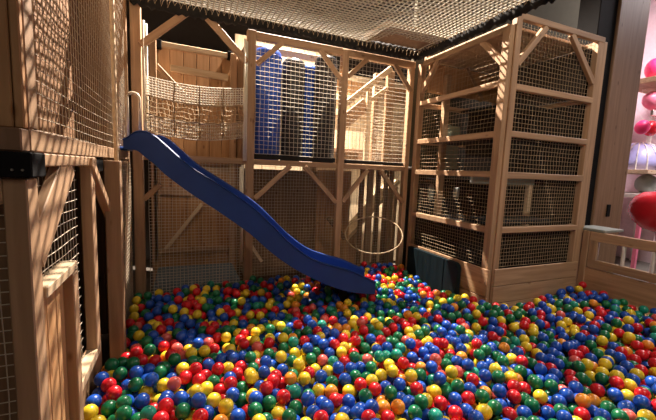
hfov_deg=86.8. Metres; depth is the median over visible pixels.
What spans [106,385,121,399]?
ball
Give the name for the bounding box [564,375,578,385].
ball
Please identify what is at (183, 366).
ball
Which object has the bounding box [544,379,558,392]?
ball
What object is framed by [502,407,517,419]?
ball
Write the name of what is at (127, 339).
ball
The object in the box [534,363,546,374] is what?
ball
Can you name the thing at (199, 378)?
ball
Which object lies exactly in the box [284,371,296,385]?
ball
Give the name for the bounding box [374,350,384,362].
ball
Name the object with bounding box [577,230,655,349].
wooden barrier
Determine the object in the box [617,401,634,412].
ball
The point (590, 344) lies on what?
ball
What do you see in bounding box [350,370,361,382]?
ball
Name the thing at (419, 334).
ball
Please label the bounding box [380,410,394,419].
ball
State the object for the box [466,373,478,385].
ball
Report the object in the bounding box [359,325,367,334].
ball
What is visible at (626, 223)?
wall
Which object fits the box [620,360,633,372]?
ball
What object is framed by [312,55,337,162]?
column
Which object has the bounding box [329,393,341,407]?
ball
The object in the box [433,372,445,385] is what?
ball
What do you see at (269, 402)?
ball
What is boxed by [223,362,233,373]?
ball
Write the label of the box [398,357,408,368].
ball
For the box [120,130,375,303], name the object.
slide
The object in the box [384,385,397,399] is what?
ball
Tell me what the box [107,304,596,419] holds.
pit
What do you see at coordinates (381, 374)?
ball
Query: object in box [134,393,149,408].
ball
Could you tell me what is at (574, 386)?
ball
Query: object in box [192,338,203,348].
ball
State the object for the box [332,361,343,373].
ball
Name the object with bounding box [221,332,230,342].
ball
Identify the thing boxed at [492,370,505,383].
ball
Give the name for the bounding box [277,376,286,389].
ball
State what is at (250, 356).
ball
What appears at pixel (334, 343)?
ball
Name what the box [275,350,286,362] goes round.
ball
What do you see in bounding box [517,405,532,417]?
ball
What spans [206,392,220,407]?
ball
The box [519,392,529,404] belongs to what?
ball
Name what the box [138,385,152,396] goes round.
ball
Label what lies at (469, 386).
ball
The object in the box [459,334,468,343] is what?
ball
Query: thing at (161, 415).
ball
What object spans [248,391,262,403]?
ball
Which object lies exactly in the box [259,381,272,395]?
ball
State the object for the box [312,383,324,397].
ball
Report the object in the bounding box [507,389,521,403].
ball
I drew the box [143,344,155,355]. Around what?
ball
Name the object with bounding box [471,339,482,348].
ball
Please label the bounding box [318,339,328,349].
ball
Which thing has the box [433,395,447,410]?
ball
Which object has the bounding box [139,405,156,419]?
ball
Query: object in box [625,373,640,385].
ball
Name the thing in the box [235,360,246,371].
ball
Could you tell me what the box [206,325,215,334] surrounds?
ball
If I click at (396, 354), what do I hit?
ball
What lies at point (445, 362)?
ball
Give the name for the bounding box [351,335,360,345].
ball
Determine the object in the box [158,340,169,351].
ball
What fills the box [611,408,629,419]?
ball
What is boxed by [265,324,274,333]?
ball
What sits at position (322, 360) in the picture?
ball
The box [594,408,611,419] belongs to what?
ball
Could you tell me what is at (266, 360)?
ball
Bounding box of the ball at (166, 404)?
[157,398,173,413]
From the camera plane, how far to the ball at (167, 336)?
2.48 m
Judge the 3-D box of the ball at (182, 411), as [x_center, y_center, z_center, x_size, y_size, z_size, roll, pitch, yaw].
[-0.720,0.996,1.719,0.074,0.075,0.074,2,7,-2]
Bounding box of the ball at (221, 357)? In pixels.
[216,353,226,363]
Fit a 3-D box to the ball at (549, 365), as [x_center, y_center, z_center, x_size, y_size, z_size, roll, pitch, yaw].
[1.457,1.039,2.268,0.074,0.075,0.075,3,7,3]
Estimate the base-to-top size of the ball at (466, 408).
0.074 m
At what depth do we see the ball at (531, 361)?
2.30 m
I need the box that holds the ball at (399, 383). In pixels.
[393,377,405,390]
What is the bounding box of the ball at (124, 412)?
[115,405,132,419]
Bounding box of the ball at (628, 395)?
[620,389,634,401]
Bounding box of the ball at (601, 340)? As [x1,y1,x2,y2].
[596,335,607,345]
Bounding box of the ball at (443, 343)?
[438,338,448,348]
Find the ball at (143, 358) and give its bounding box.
[137,354,147,364]
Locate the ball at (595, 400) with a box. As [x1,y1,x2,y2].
[587,393,600,407]
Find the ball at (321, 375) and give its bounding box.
[315,370,326,382]
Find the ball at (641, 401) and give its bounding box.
[633,395,650,408]
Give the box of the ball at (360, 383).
[354,377,366,391]
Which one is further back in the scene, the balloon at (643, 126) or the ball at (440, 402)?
the balloon at (643, 126)
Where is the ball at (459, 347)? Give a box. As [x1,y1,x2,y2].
[456,343,466,352]
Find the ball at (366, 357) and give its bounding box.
[362,354,372,364]
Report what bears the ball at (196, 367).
on the balls at (399, 302)
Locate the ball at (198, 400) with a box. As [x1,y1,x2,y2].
[191,392,205,408]
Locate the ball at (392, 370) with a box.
[386,364,397,377]
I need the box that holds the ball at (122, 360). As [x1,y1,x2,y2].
[117,357,127,367]
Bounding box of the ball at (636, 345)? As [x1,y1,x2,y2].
[630,340,643,349]
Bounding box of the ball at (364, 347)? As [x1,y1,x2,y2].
[360,342,369,353]
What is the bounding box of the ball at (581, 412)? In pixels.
[574,407,590,419]
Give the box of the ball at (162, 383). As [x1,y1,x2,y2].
[157,377,168,391]
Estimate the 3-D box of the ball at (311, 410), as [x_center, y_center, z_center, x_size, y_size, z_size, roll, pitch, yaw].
[-0.076,1.039,1.774,0.074,0.074,0.074,0,7,-19]
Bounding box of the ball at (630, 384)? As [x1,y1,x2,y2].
[623,379,637,391]
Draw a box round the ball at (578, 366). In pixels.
[572,360,585,371]
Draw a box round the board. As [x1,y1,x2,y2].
[365,22,444,48]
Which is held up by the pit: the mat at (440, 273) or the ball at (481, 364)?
the mat at (440, 273)
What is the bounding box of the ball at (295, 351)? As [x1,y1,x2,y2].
[289,347,299,357]
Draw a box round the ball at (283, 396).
[276,389,289,404]
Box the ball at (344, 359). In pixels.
[339,356,349,367]
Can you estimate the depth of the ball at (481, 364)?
2.24 m
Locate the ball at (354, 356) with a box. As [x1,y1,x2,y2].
[349,351,359,362]
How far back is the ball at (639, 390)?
1.97 m
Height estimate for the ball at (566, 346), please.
0.075 m
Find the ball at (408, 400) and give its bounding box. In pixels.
[402,395,414,408]
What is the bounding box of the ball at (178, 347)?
[171,343,182,352]
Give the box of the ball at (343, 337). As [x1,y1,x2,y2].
[338,333,347,342]
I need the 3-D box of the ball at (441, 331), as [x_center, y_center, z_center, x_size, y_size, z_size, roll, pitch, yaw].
[0.878,0.939,2.673,0.074,0.074,0.074,5,7,23]
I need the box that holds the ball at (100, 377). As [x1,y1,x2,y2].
[94,372,108,385]
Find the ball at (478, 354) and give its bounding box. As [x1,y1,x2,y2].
[473,349,484,360]
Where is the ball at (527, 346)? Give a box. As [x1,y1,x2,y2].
[520,341,531,351]
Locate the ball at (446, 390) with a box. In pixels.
[440,385,452,398]
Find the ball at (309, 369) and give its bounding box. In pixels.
[303,366,314,378]
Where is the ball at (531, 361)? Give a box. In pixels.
[527,358,537,369]
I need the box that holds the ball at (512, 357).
[506,353,516,364]
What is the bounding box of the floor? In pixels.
[81,259,646,419]
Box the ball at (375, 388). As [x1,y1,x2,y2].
[369,382,381,395]
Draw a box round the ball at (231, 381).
[224,376,237,389]
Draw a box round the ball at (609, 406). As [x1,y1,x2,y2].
[600,400,615,414]
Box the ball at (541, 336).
[537,333,548,341]
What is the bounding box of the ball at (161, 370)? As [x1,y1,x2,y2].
[153,365,166,378]
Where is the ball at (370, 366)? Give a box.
[365,361,376,373]
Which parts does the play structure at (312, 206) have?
post, post, rail, rail, rail, rail, net panel, rail, post, post, rail, panel, net panel, net panel, rail, post, net panel, post, net panel, post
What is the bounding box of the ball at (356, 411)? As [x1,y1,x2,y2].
[350,405,363,419]
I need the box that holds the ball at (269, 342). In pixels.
[264,337,274,347]
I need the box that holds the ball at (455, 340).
[451,337,461,346]
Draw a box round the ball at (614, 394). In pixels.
[607,388,623,401]
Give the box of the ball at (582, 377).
[574,372,588,384]
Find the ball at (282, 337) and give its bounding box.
[278,333,287,342]
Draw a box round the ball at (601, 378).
[594,372,608,385]
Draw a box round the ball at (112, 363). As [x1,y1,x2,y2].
[104,358,118,370]
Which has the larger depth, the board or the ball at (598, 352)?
the board
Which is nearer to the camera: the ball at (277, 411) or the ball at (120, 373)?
the ball at (277, 411)
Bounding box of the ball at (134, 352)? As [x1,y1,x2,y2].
[130,347,142,356]
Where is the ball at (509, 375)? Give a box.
[505,371,517,382]
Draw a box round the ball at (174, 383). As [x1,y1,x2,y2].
[167,376,180,390]
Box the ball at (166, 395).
[157,393,172,404]
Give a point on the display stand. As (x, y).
(648, 84)
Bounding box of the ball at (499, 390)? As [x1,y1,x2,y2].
[492,384,506,397]
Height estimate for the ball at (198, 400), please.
0.075 m
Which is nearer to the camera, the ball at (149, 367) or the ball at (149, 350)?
the ball at (149, 367)
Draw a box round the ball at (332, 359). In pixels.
[328,356,338,366]
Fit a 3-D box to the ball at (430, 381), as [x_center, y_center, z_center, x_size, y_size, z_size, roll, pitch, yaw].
[0.639,1.037,2.113,0.074,0.074,0.074,0,7,-19]
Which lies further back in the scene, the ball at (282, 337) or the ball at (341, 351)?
the ball at (282, 337)
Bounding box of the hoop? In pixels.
[345,173,402,253]
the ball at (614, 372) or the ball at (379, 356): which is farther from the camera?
the ball at (379, 356)
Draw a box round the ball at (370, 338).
[366,334,375,343]
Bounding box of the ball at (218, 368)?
[212,362,224,375]
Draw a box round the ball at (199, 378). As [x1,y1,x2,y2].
[192,373,205,384]
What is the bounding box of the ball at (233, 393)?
[225,387,239,402]
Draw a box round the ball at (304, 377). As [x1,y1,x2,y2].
[298,371,310,384]
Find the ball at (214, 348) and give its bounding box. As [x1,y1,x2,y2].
[209,343,219,353]
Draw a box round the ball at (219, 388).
[213,383,226,394]
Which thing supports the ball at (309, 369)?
on the balls at (399, 302)
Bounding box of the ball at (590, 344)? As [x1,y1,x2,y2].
[585,340,596,349]
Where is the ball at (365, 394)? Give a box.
[359,388,371,402]
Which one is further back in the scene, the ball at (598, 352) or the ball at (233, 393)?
the ball at (598, 352)
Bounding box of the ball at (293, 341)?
[288,336,298,347]
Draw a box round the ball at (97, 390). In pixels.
[91,386,105,396]
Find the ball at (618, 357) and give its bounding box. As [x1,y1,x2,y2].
[612,352,625,362]
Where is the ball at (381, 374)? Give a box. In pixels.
[375,369,386,381]
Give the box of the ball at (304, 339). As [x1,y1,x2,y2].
[299,335,309,345]
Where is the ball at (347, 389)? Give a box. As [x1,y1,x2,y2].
[342,384,354,395]
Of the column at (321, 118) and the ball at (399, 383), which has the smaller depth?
the ball at (399, 383)
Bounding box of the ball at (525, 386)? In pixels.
[519,382,530,393]
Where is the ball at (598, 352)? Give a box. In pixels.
[591,348,603,358]
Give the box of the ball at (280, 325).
[276,321,285,330]
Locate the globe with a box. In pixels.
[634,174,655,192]
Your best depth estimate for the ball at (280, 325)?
2.63 m
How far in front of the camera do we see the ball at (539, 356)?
2.37 m
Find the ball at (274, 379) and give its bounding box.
[267,374,279,387]
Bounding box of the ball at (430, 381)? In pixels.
[427,373,436,385]
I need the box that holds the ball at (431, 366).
[425,360,437,372]
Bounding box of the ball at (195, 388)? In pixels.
[189,384,203,397]
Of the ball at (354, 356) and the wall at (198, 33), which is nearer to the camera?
the ball at (354, 356)
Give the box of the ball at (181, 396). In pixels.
[173,390,187,405]
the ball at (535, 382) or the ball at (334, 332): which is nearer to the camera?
the ball at (535, 382)
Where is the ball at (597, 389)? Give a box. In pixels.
[589,383,604,396]
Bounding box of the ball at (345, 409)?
[339,406,351,419]
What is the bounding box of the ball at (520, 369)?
[514,365,527,376]
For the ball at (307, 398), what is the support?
on the balls at (399, 302)
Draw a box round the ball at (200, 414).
[192,408,207,419]
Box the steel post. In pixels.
[564,0,618,261]
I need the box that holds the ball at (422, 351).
[418,346,428,357]
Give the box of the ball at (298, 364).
[293,358,304,370]
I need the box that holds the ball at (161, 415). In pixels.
[152,411,168,419]
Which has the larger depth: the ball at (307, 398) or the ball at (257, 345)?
the ball at (257, 345)
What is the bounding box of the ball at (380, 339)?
[376,335,385,345]
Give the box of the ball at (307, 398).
[301,391,314,406]
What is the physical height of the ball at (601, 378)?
0.075 m
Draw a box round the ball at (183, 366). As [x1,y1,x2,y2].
[176,362,188,374]
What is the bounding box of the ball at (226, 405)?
[218,398,233,414]
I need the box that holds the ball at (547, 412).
[540,405,555,419]
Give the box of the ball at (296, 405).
[288,400,302,414]
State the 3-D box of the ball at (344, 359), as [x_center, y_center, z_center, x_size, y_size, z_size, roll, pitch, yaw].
[0.109,0.997,2.275,0.074,0.074,0.074,3,7,2]
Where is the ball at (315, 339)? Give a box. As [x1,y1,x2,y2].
[311,335,320,345]
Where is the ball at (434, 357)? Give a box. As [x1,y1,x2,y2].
[430,353,441,365]
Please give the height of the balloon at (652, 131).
0.855 m
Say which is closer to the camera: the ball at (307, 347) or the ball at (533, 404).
the ball at (533, 404)
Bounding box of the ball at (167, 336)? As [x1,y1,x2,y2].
[161,333,171,341]
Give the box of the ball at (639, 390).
[634,387,650,399]
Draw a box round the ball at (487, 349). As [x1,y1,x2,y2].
[480,344,491,355]
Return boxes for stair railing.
[334,67,394,165]
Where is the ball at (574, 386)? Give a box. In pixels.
[568,380,583,392]
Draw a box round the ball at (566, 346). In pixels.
[562,341,573,351]
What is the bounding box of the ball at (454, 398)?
[448,392,461,405]
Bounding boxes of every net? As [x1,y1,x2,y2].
[129,0,555,60]
[145,76,243,140]
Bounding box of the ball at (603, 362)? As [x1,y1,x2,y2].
[598,358,611,369]
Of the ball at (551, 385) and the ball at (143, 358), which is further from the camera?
the ball at (143, 358)
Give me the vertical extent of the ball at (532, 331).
0.074 m
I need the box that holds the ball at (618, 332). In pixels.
[613,328,624,337]
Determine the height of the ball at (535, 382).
0.075 m
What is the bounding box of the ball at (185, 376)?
[179,370,191,384]
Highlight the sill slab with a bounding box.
[583,225,623,232]
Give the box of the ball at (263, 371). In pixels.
[258,365,269,378]
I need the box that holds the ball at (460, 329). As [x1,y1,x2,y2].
[456,325,465,334]
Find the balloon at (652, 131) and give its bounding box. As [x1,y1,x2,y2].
[642,94,655,135]
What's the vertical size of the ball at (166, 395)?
0.074 m
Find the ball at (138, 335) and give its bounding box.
[133,330,144,340]
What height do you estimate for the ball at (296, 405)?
0.074 m
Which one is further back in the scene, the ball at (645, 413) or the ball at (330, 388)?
the ball at (330, 388)
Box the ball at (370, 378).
[366,374,377,385]
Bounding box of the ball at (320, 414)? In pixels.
[313,410,328,419]
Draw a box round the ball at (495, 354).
[491,351,501,361]
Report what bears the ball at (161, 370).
on the balls at (399, 302)
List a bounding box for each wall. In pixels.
[126,0,414,258]
[235,34,405,262]
[402,0,579,268]
[619,0,655,240]
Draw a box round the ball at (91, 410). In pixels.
[84,404,98,419]
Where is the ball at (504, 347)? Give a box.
[499,342,509,352]
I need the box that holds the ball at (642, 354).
[635,349,648,360]
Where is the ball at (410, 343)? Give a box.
[405,338,415,348]
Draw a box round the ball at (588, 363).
[580,358,593,369]
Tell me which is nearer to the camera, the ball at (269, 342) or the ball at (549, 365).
the ball at (549, 365)
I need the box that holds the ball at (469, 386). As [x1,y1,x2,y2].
[464,382,476,394]
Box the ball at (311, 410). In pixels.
[306,405,319,419]
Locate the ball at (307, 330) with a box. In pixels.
[302,326,311,334]
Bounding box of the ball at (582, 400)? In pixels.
[575,393,590,407]
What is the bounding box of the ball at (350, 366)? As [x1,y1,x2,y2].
[345,362,356,374]
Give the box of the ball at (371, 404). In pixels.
[365,399,378,414]
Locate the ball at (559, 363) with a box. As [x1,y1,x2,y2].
[551,358,564,369]
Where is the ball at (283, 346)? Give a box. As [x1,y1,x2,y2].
[278,342,288,351]
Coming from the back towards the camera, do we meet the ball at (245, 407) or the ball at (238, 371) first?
the ball at (238, 371)
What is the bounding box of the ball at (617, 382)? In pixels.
[609,376,624,389]
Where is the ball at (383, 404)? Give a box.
[378,400,390,414]
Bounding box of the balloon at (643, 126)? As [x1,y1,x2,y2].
[634,108,650,133]
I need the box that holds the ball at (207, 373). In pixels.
[201,369,211,380]
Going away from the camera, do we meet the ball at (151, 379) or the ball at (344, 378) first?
the ball at (151, 379)
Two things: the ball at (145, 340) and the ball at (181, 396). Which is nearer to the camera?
the ball at (181, 396)
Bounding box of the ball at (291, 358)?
[287,355,296,366]
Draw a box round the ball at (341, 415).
[334,412,348,419]
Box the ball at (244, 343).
[239,338,249,348]
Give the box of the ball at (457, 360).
[451,355,462,366]
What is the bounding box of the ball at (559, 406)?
[553,403,569,412]
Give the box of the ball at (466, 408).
[459,403,472,418]
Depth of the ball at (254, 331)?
2.55 m
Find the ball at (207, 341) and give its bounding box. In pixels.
[203,337,213,345]
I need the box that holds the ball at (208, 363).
[202,358,214,370]
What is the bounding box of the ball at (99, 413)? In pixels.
[97,404,107,418]
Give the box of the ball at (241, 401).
[235,392,247,407]
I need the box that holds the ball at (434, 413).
[428,408,442,419]
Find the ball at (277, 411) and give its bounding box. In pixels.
[271,406,284,419]
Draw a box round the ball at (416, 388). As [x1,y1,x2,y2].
[410,381,422,395]
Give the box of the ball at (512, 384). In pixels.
[507,379,521,392]
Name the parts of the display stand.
leg, leg, silver rail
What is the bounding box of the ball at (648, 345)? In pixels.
[642,340,653,349]
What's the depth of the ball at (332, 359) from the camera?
2.23 m
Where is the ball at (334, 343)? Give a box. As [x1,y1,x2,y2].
[329,339,339,350]
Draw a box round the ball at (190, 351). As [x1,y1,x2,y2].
[185,347,196,357]
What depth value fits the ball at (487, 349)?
2.39 m
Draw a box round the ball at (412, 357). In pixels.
[407,352,417,362]
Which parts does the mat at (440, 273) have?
panel, panel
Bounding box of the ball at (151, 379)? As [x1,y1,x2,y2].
[144,372,158,386]
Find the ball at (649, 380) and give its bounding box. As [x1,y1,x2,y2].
[645,376,655,387]
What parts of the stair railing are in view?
board, post, handrail, handrail, post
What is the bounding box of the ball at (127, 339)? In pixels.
[126,338,129,346]
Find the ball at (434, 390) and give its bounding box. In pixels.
[428,385,441,398]
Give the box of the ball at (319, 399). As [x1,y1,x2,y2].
[315,395,327,408]
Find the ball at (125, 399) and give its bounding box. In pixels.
[115,395,131,409]
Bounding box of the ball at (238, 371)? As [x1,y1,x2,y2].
[231,367,242,379]
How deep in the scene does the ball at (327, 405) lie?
1.76 m
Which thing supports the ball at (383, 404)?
on the balls at (399, 302)
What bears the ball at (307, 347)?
on the balls at (399, 302)
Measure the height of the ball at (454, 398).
0.074 m
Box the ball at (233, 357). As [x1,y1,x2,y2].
[227,351,238,363]
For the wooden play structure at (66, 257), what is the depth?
1.48 m
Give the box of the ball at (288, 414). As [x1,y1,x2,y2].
[282,408,296,419]
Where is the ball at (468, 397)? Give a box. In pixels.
[461,391,474,404]
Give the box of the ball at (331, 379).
[326,375,337,386]
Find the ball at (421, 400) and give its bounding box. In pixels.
[414,394,428,409]
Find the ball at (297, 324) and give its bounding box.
[293,320,302,329]
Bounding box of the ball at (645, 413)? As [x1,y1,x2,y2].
[637,409,655,419]
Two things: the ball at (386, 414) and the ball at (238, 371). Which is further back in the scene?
the ball at (238, 371)
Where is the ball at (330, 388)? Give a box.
[325,384,337,397]
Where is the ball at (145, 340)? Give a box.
[141,336,152,346]
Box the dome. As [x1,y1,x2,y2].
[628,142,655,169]
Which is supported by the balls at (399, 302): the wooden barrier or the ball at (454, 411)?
the ball at (454, 411)
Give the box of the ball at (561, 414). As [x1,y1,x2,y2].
[556,410,572,419]
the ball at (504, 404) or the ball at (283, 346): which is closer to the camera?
the ball at (504, 404)
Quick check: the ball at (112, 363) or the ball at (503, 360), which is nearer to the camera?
the ball at (112, 363)
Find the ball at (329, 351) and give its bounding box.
[324,347,334,358]
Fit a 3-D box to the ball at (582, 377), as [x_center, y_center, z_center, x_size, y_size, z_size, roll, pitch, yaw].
[1.567,1.040,2.142,0.074,0.075,0.074,7,8,36]
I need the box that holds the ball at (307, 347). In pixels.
[302,342,312,353]
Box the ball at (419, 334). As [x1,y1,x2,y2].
[414,329,423,339]
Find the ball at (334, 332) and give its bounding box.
[329,328,338,338]
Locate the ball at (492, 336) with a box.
[487,331,497,340]
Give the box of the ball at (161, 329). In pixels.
[156,325,165,334]
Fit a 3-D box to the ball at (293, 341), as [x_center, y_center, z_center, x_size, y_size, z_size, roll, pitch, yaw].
[-0.241,0.918,2.412,0.074,0.075,0.074,2,7,-1]
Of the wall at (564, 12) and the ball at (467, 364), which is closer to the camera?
the ball at (467, 364)
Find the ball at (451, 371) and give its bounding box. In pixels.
[445,365,457,377]
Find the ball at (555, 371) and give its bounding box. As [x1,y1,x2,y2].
[548,368,561,379]
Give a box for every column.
[255,47,281,159]
[280,58,305,160]
[303,65,314,161]
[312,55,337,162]
[589,0,650,272]
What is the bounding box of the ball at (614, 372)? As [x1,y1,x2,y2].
[609,370,624,379]
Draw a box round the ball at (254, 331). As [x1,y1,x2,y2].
[250,327,260,335]
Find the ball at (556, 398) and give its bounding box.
[551,394,566,405]
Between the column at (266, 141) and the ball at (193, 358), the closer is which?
the ball at (193, 358)
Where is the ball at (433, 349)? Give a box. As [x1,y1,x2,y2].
[429,345,439,353]
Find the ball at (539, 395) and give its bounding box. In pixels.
[533,389,547,403]
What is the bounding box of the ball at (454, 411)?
[448,405,462,419]
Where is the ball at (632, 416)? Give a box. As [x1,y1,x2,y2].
[622,409,636,419]
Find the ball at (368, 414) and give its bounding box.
[361,409,375,419]
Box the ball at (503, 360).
[497,355,508,366]
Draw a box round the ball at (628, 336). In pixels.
[623,332,635,341]
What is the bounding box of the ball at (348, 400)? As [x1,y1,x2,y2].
[342,394,354,407]
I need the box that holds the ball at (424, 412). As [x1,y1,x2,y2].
[421,408,428,419]
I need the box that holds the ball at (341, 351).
[336,346,346,357]
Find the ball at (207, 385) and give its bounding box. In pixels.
[201,381,212,395]
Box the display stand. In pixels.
[624,76,655,238]
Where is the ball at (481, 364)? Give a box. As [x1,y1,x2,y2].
[477,361,488,370]
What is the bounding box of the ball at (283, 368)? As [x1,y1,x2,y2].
[276,363,287,375]
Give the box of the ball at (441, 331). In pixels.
[437,327,446,336]
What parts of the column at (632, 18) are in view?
socket plate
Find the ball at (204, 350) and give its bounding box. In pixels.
[198,345,209,356]
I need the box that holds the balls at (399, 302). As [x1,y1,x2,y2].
[91,261,655,419]
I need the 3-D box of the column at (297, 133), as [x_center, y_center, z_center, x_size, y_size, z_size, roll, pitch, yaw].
[-0.411,-1.140,4.005,0.284,1.142,0.284,0,7,-23]
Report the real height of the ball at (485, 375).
0.075 m
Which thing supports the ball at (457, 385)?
on the balls at (399, 302)
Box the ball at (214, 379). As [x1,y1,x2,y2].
[207,375,219,387]
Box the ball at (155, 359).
[149,355,161,366]
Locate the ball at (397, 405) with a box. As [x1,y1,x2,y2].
[391,399,404,414]
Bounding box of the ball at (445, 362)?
[440,358,451,369]
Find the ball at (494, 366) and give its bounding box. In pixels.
[489,363,501,373]
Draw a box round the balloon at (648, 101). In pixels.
[641,91,655,109]
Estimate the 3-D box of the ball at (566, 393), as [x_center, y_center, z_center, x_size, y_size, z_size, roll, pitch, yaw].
[1.358,1.052,1.974,0.074,0.075,0.074,7,8,36]
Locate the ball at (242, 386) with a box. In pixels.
[236,381,247,392]
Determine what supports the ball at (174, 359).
on the balls at (399, 302)
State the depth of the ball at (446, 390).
2.00 m
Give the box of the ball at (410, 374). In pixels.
[405,369,416,382]
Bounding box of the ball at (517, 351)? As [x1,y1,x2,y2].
[512,347,523,355]
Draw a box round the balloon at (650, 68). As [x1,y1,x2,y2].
[644,58,655,76]
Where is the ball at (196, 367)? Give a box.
[189,362,201,375]
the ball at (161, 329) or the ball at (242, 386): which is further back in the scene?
the ball at (161, 329)
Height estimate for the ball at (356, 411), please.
0.075 m
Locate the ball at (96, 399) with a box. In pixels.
[85,394,101,406]
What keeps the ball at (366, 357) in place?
on the balls at (399, 302)
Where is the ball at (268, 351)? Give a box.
[263,348,273,358]
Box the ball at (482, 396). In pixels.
[475,389,489,403]
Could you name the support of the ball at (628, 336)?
on the balls at (399, 302)
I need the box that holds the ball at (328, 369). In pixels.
[322,365,332,376]
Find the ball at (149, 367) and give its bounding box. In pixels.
[143,363,154,374]
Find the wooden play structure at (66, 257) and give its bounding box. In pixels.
[0,0,141,419]
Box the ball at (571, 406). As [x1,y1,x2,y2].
[567,403,579,415]
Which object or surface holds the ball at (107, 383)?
on the balls at (399, 302)
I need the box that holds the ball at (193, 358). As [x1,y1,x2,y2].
[187,355,198,366]
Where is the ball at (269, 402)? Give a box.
[262,395,275,410]
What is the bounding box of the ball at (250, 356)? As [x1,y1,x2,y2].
[244,351,255,363]
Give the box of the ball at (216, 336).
[212,332,221,342]
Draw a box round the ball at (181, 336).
[176,331,186,341]
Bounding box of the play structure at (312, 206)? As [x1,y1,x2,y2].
[129,1,420,294]
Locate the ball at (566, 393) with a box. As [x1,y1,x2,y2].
[559,387,574,401]
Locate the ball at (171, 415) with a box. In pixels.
[169,407,178,419]
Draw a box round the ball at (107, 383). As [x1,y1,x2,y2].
[101,377,116,392]
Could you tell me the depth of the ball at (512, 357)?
2.35 m
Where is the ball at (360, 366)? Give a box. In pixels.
[355,361,364,373]
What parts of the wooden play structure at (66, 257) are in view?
rail, net panel, infill panel, post, post, gate rail, net panel, net panel, sill, post, panel, post, net panel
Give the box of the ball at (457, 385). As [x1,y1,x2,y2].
[451,379,464,393]
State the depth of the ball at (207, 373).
2.07 m
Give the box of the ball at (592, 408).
[585,405,597,417]
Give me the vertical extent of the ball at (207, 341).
0.075 m
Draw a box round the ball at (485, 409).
[477,404,492,419]
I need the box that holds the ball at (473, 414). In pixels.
[468,410,483,419]
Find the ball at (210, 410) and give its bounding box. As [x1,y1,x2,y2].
[202,405,213,419]
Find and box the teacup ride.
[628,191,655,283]
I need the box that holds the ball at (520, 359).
[516,355,527,366]
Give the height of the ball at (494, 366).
0.074 m
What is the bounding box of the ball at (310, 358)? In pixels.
[305,352,316,364]
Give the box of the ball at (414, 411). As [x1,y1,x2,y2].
[408,404,421,419]
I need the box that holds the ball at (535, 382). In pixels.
[529,376,542,389]
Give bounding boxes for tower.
[405,14,607,306]
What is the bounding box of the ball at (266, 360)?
[260,355,271,366]
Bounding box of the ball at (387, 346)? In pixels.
[382,342,392,351]
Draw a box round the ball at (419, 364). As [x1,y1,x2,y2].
[415,362,426,370]
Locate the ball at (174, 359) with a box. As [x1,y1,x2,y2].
[168,353,180,365]
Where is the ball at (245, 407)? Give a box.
[241,404,251,419]
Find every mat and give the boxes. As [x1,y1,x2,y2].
[153,263,240,313]
[406,246,460,322]
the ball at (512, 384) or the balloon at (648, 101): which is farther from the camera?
the balloon at (648, 101)
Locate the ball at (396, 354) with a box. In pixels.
[391,349,401,360]
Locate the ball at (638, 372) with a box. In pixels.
[629,368,644,380]
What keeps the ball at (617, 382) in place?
on the balls at (399, 302)
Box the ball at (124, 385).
[120,378,130,390]
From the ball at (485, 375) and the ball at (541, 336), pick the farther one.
the ball at (541, 336)
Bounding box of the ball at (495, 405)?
[487,400,502,414]
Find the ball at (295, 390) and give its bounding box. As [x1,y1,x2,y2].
[288,384,300,398]
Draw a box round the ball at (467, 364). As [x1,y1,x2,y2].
[462,358,473,370]
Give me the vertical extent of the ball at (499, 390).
0.074 m
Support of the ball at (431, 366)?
on the balls at (399, 302)
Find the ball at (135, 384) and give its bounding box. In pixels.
[128,377,142,391]
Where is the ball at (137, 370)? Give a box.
[129,365,143,378]
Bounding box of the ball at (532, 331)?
[528,327,538,336]
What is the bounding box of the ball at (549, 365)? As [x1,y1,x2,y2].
[545,363,556,372]
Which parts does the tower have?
post, post, rail, rail, rail, net panel, net panel, window panel, rail, panel, rail, net panel, rail, net panel, net panel, panel, rail, panel, post, post, post, panel, net panel, rail, net panel, panel, rail, net panel, rail, net panel, rail, net panel, rail, rail, post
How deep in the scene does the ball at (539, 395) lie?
1.96 m
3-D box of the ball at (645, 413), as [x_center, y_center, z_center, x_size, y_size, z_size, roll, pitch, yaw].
[1.666,1.083,1.813,0.074,0.075,0.074,6,7,27]
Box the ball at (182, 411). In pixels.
[174,402,190,419]
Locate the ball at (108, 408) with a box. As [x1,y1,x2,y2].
[101,400,116,416]
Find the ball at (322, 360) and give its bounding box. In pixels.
[317,354,327,365]
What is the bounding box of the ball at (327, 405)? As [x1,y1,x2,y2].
[320,399,333,414]
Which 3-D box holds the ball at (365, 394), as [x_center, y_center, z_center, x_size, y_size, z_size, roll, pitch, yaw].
[0.205,1.021,1.904,0.074,0.075,0.074,1,7,-10]
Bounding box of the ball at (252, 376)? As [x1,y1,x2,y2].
[245,370,258,383]
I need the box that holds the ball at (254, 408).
[247,402,262,417]
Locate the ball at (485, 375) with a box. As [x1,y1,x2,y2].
[478,369,491,381]
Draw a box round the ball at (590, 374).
[584,370,595,382]
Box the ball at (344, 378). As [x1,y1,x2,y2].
[339,373,350,385]
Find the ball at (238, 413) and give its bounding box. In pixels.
[230,408,245,419]
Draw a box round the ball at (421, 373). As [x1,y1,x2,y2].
[415,368,426,380]
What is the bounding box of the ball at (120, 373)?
[112,367,126,380]
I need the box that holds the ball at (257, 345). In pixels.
[252,341,262,351]
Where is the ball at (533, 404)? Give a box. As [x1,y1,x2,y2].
[524,397,539,412]
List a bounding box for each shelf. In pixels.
[624,192,640,197]
[627,169,655,174]
[638,76,655,93]
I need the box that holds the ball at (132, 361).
[126,357,139,369]
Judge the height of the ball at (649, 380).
0.074 m
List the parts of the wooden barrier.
post, rail, rail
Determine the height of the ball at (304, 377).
0.075 m
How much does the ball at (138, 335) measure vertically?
0.075 m
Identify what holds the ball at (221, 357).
on the balls at (399, 302)
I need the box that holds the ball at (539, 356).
[535,352,547,362]
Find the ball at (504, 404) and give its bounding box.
[495,398,507,407]
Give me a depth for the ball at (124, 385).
1.93 m
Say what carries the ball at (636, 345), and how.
on the balls at (399, 302)

